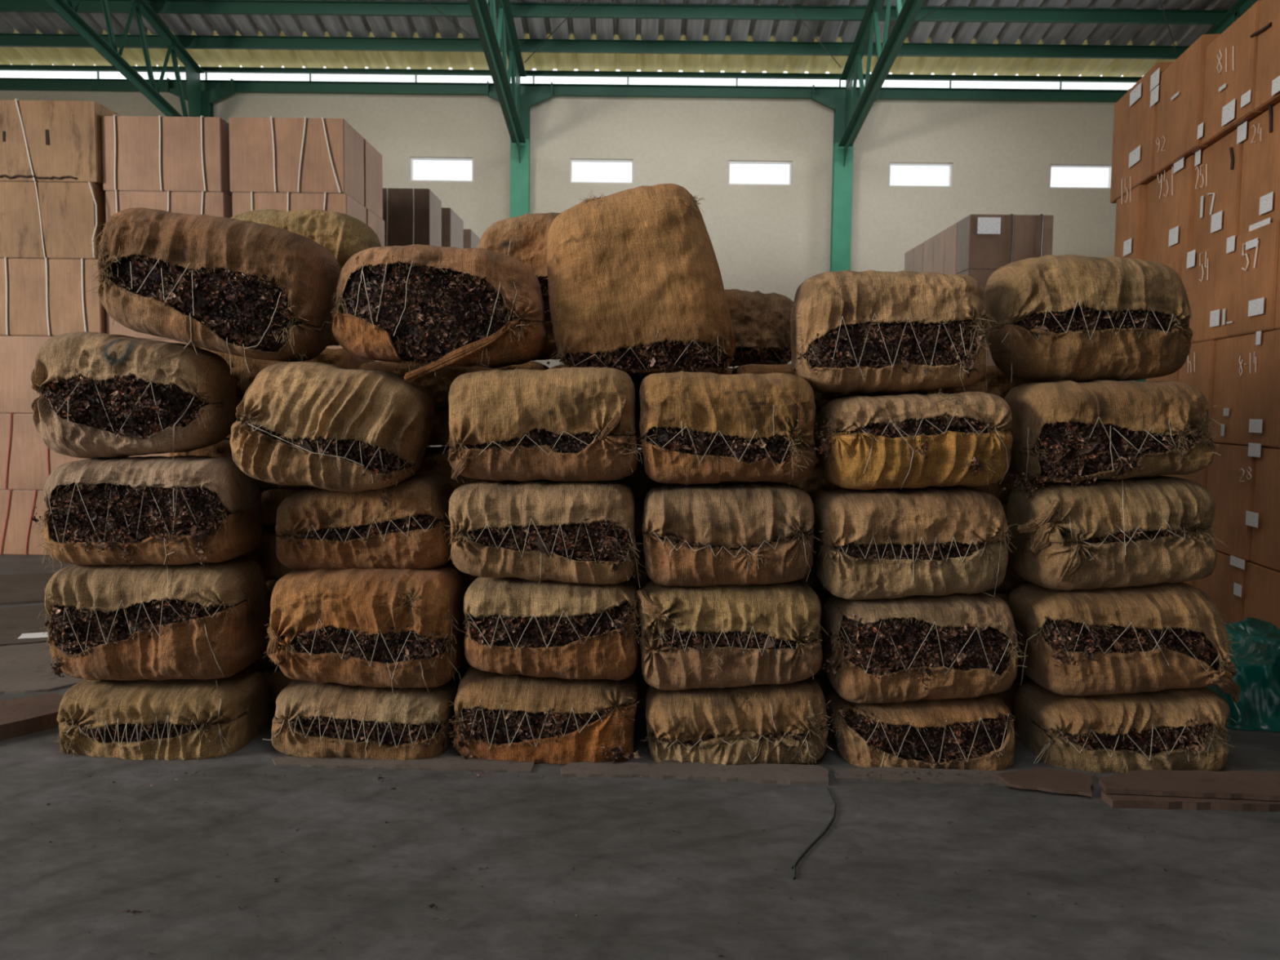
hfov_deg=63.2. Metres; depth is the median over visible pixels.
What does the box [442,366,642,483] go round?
bale
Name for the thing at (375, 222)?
carton
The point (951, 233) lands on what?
carton
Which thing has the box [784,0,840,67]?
rod
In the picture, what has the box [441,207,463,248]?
carton
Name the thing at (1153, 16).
beam
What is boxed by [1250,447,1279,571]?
carton
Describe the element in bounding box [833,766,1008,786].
cardboard sheet
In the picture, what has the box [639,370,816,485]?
bale
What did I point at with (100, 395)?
bale
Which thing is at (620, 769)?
cardboard sheet
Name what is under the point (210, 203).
carton
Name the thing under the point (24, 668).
cardboard sheet
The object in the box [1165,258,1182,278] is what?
carton
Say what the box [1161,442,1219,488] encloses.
carton
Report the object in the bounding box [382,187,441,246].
carton
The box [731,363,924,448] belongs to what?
bale
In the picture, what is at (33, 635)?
paper scrap
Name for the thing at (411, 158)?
window
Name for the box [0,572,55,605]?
cardboard sheet
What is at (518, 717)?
bale
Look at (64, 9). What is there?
roof truss
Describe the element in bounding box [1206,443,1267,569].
carton
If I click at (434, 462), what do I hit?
bale
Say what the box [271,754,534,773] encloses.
cardboard sheet
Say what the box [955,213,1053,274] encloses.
carton
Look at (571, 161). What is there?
window
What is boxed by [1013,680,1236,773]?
bale
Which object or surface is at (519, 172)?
steel column
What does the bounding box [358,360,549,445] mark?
bale
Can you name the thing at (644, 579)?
bale
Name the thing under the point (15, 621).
cardboard sheet
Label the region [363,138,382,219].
carton
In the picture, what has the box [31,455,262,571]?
bale
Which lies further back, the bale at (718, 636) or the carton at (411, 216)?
the carton at (411, 216)
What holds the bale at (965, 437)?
on the bale at (878, 543)
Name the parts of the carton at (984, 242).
cord, cord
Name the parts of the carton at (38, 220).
cord, cord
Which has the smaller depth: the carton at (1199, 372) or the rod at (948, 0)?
the carton at (1199, 372)
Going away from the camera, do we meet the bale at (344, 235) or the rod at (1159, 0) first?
the bale at (344, 235)
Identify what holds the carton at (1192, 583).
on the floor
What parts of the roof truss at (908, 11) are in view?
gusset plate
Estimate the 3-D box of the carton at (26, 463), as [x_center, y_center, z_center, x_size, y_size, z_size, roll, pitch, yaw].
[-5.673,-0.295,10.228,1.174,0.735,0.728,1,4,0]
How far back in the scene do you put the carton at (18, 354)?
9.83 m
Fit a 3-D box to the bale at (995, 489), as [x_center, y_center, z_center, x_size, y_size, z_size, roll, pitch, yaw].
[1.811,0.070,5.214,0.916,0.422,0.597,1,4,0]
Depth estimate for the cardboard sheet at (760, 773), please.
4.23 m
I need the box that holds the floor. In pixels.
[0,554,1279,959]
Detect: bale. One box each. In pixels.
[30,331,236,458]
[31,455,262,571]
[37,557,267,680]
[49,666,268,760]
[87,204,340,374]
[168,437,315,524]
[203,348,375,434]
[230,361,434,511]
[231,208,381,346]
[236,524,293,614]
[247,614,294,703]
[262,565,466,693]
[262,677,459,759]
[275,473,453,569]
[324,244,546,382]
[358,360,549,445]
[414,445,479,519]
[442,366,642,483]
[442,559,478,592]
[442,666,643,764]
[444,479,648,587]
[453,657,471,683]
[455,576,643,680]
[477,212,560,360]
[531,183,795,377]
[550,364,732,447]
[617,449,731,535]
[629,535,651,622]
[631,622,648,709]
[633,579,827,690]
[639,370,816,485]
[642,481,820,586]
[643,675,834,764]
[724,288,793,366]
[730,449,847,502]
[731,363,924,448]
[789,270,998,394]
[813,485,1016,599]
[815,388,1012,490]
[822,590,1027,703]
[825,690,1016,770]
[923,365,1038,399]
[929,469,1033,515]
[985,254,1196,382]
[987,539,1029,603]
[994,642,1032,714]
[1001,380,1221,499]
[1005,475,1228,591]
[1007,582,1242,702]
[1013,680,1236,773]
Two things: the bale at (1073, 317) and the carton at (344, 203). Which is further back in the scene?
the carton at (344, 203)
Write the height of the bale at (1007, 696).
0.422 m
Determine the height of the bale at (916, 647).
0.500 m
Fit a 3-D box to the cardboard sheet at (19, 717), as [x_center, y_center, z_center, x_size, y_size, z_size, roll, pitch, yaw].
[-2.865,1.094,4.749,0.500,0.070,0.476,-3,5,-38]
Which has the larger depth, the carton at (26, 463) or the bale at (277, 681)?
the carton at (26, 463)
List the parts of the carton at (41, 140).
cord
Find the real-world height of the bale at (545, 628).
0.436 m
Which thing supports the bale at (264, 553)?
on the bale at (277, 681)
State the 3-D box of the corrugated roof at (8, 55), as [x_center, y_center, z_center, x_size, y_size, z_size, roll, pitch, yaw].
[-0.159,-7.579,18.558,27.325,0.313,1.140,1,4,0]
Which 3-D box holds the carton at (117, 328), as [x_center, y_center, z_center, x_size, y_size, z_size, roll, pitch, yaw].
[-4.502,-1.706,10.194,1.123,0.685,0.699,1,4,0]
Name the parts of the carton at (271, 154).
cord, cord, cord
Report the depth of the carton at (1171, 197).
7.88 m
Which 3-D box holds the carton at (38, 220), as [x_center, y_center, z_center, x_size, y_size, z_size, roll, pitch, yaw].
[-5.664,-2.463,10.073,1.212,0.714,0.750,1,4,0]
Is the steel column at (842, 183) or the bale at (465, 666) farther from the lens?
the steel column at (842, 183)
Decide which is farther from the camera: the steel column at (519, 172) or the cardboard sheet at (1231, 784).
the steel column at (519, 172)
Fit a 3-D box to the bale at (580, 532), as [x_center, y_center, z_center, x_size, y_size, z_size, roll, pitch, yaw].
[-0.384,0.236,4.550,0.874,0.474,0.607,1,4,0]
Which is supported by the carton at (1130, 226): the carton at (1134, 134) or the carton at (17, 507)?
the carton at (1134, 134)
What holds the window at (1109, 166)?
in the wall
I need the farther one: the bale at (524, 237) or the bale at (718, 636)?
the bale at (524, 237)
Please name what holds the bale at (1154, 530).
on the bale at (1165, 635)
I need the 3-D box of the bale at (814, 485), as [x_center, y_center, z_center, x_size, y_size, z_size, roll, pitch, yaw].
[0.901,0.059,5.218,0.916,0.422,0.597,1,4,0]
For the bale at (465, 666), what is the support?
on the floor
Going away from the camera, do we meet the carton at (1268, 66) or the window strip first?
the carton at (1268, 66)
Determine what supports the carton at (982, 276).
on the carton at (990, 362)
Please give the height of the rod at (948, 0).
0.400 m
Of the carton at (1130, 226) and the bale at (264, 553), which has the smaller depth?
the bale at (264, 553)
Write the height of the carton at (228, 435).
0.685 m
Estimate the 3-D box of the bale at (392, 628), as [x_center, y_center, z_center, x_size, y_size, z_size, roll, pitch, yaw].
[-1.183,0.673,4.588,0.843,0.584,0.611,1,4,0]
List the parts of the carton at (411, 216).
cord, cord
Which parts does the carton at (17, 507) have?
cord, cord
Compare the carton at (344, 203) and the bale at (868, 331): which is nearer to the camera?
the bale at (868, 331)
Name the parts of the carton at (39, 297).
cord, cord, cord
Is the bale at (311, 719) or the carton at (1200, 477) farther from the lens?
the carton at (1200, 477)
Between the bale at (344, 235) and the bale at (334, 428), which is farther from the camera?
the bale at (344, 235)
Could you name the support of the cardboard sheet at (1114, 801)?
on the floor
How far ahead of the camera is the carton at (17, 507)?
9.93 m
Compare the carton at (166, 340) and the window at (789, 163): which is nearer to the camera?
the carton at (166, 340)
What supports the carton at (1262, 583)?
on the floor
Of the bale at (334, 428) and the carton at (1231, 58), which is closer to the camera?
the bale at (334, 428)
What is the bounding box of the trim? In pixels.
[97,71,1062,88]
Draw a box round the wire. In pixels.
[791,786,836,869]
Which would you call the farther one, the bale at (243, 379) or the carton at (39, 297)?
the carton at (39, 297)
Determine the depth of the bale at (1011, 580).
4.98 m
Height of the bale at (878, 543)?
0.483 m
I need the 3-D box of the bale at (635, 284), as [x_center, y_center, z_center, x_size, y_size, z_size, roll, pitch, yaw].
[0.102,-0.872,4.640,1.180,0.849,0.632,1,4,0]
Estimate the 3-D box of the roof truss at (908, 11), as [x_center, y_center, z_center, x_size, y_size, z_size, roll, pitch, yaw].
[3.693,-7.183,12.978,0.250,3.826,11.606,1,4,0]
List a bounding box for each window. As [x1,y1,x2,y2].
[410,157,473,182]
[569,159,633,183]
[728,160,791,185]
[888,162,952,186]
[1049,164,1111,188]
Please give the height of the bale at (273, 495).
0.432 m
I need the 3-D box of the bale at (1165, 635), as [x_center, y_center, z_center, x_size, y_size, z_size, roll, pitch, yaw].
[2.085,0.689,4.564,1.009,0.514,0.629,1,4,0]
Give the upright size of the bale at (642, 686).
0.418 m
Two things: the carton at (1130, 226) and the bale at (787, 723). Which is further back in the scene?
the carton at (1130, 226)
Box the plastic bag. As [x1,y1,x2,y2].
[1205,617,1279,731]
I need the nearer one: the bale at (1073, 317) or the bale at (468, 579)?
the bale at (1073, 317)
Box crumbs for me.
[31,770,1271,957]
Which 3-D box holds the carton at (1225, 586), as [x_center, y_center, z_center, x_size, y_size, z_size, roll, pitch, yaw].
[4.219,0.781,6.614,1.025,0.594,0.903,1,4,9]
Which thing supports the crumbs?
on the floor
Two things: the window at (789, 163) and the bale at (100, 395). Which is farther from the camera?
the window at (789, 163)
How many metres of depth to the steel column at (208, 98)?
18.89 m
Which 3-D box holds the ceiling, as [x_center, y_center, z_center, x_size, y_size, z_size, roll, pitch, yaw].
[-0.179,-8.451,11.668,27.325,2.581,12.480,1,4,0]
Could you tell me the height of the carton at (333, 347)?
0.685 m
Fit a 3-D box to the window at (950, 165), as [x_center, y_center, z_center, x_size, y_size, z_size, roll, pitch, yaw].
[5.168,-5.623,19.220,1.170,0.440,0.120,1,4,0]
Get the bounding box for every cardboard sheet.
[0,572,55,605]
[0,604,52,646]
[0,641,83,693]
[0,693,63,740]
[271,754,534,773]
[560,760,649,777]
[648,760,828,786]
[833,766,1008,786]
[996,767,1092,796]
[1098,768,1279,800]
[1100,790,1279,812]
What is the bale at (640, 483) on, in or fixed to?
on the bale at (644, 579)
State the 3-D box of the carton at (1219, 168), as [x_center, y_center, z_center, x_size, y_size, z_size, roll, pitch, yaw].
[4.431,-1.946,7.064,1.026,0.735,0.789,1,4,9]
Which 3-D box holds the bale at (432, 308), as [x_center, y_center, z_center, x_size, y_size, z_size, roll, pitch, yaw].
[-0.864,-0.713,4.528,0.907,0.586,0.597,1,4,0]
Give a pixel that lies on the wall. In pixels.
(766, 239)
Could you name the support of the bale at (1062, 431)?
on the bale at (1154, 530)
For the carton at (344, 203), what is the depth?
9.78 m
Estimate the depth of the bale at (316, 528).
4.49 m
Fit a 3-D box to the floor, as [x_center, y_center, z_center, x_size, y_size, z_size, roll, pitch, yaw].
[-0.391,1.216,5.353,27.200,0.200,28.900,1,4,0]
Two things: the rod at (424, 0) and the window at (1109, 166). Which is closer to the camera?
the rod at (424, 0)
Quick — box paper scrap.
[17,631,48,639]
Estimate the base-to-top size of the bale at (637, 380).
0.418 m
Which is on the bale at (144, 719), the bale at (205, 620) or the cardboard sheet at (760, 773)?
the bale at (205, 620)
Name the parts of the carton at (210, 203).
cord, cord, cord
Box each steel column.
[166,77,235,116]
[487,80,552,217]
[811,84,878,271]
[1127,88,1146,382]
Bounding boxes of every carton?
[0,98,120,186]
[0,180,106,259]
[0,257,106,336]
[0,335,53,413]
[0,412,88,489]
[0,488,50,555]
[101,114,232,196]
[105,190,232,221]
[106,311,171,339]
[127,434,231,457]
[152,339,202,348]
[229,115,364,205]
[232,191,366,224]
[325,345,342,349]
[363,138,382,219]
[366,208,384,246]
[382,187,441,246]
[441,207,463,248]
[463,229,479,248]
[904,248,914,271]
[913,242,924,271]
[922,235,933,272]
[933,229,945,273]
[943,222,957,274]
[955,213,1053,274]
[958,269,996,294]
[985,335,995,365]
[1110,61,1173,204]
[1114,184,1146,259]
[1143,155,1196,264]
[1146,369,1178,382]
[1150,33,1221,174]
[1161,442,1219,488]
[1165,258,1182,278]
[1178,340,1216,435]
[1181,219,1279,343]
[1183,580,1195,586]
[1192,128,1243,253]
[1195,550,1251,624]
[1197,0,1266,145]
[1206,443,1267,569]
[1211,328,1279,457]
[1236,102,1279,235]
[1240,0,1279,111]
[1243,561,1279,628]
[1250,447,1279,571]
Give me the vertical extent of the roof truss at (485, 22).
3.826 m
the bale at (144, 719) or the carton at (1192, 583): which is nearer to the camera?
the bale at (144, 719)
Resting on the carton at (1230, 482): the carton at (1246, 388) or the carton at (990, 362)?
the carton at (1246, 388)
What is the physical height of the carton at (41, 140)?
0.753 m
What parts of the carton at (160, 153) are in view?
cord, cord, cord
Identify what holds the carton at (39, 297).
on the carton at (18, 354)
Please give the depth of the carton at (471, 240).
16.59 m
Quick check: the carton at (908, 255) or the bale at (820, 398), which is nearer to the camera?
the bale at (820, 398)
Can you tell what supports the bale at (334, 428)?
on the bale at (316, 528)
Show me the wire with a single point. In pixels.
(807, 848)
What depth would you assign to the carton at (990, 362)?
14.69 m
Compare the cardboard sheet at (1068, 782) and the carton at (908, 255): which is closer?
the cardboard sheet at (1068, 782)
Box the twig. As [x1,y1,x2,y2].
[793,861,795,879]
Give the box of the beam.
[0,77,1128,102]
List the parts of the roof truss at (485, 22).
gusset plate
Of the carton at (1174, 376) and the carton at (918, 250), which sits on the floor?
the carton at (918, 250)
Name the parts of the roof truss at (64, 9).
gusset plate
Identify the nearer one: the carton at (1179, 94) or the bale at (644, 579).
the bale at (644, 579)
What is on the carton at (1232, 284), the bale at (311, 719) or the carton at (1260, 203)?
the carton at (1260, 203)
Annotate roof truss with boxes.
[43,0,204,116]
[467,0,526,163]
[838,0,924,167]
[1206,0,1256,34]
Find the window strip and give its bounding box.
[0,64,1142,83]
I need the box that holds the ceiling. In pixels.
[0,0,1257,45]
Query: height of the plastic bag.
0.401 m
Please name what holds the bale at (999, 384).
on the bale at (995, 489)
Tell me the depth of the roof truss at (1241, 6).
16.52 m
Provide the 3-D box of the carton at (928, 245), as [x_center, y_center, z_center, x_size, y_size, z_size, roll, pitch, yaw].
[5.191,-1.758,16.850,1.171,4.224,0.606,1,4,0]
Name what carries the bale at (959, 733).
on the floor
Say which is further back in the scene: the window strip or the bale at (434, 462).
the window strip
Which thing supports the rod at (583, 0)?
attached to the roof truss at (485, 22)
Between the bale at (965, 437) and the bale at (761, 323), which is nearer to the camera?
the bale at (965, 437)
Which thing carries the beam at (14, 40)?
attached to the ceiling
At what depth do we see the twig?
3.35 m
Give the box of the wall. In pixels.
[0,89,1135,449]
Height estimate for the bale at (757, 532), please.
0.438 m
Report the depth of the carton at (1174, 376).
7.73 m
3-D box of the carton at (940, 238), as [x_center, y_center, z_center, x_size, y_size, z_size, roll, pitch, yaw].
[5.187,-1.714,16.231,1.170,4.224,0.606,1,4,0]
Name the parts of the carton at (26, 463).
cord, cord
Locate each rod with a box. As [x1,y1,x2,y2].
[424,0,469,35]
[524,0,584,62]
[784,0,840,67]
[911,0,950,26]
[1159,0,1176,51]
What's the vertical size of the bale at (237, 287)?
0.718 m
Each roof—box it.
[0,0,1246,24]
[0,29,1177,76]
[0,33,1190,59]
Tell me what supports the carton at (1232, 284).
on the carton at (1246, 388)
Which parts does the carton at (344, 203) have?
cord, cord, cord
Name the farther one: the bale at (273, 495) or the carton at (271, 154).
the carton at (271, 154)
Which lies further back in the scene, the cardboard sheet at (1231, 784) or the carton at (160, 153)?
the carton at (160, 153)

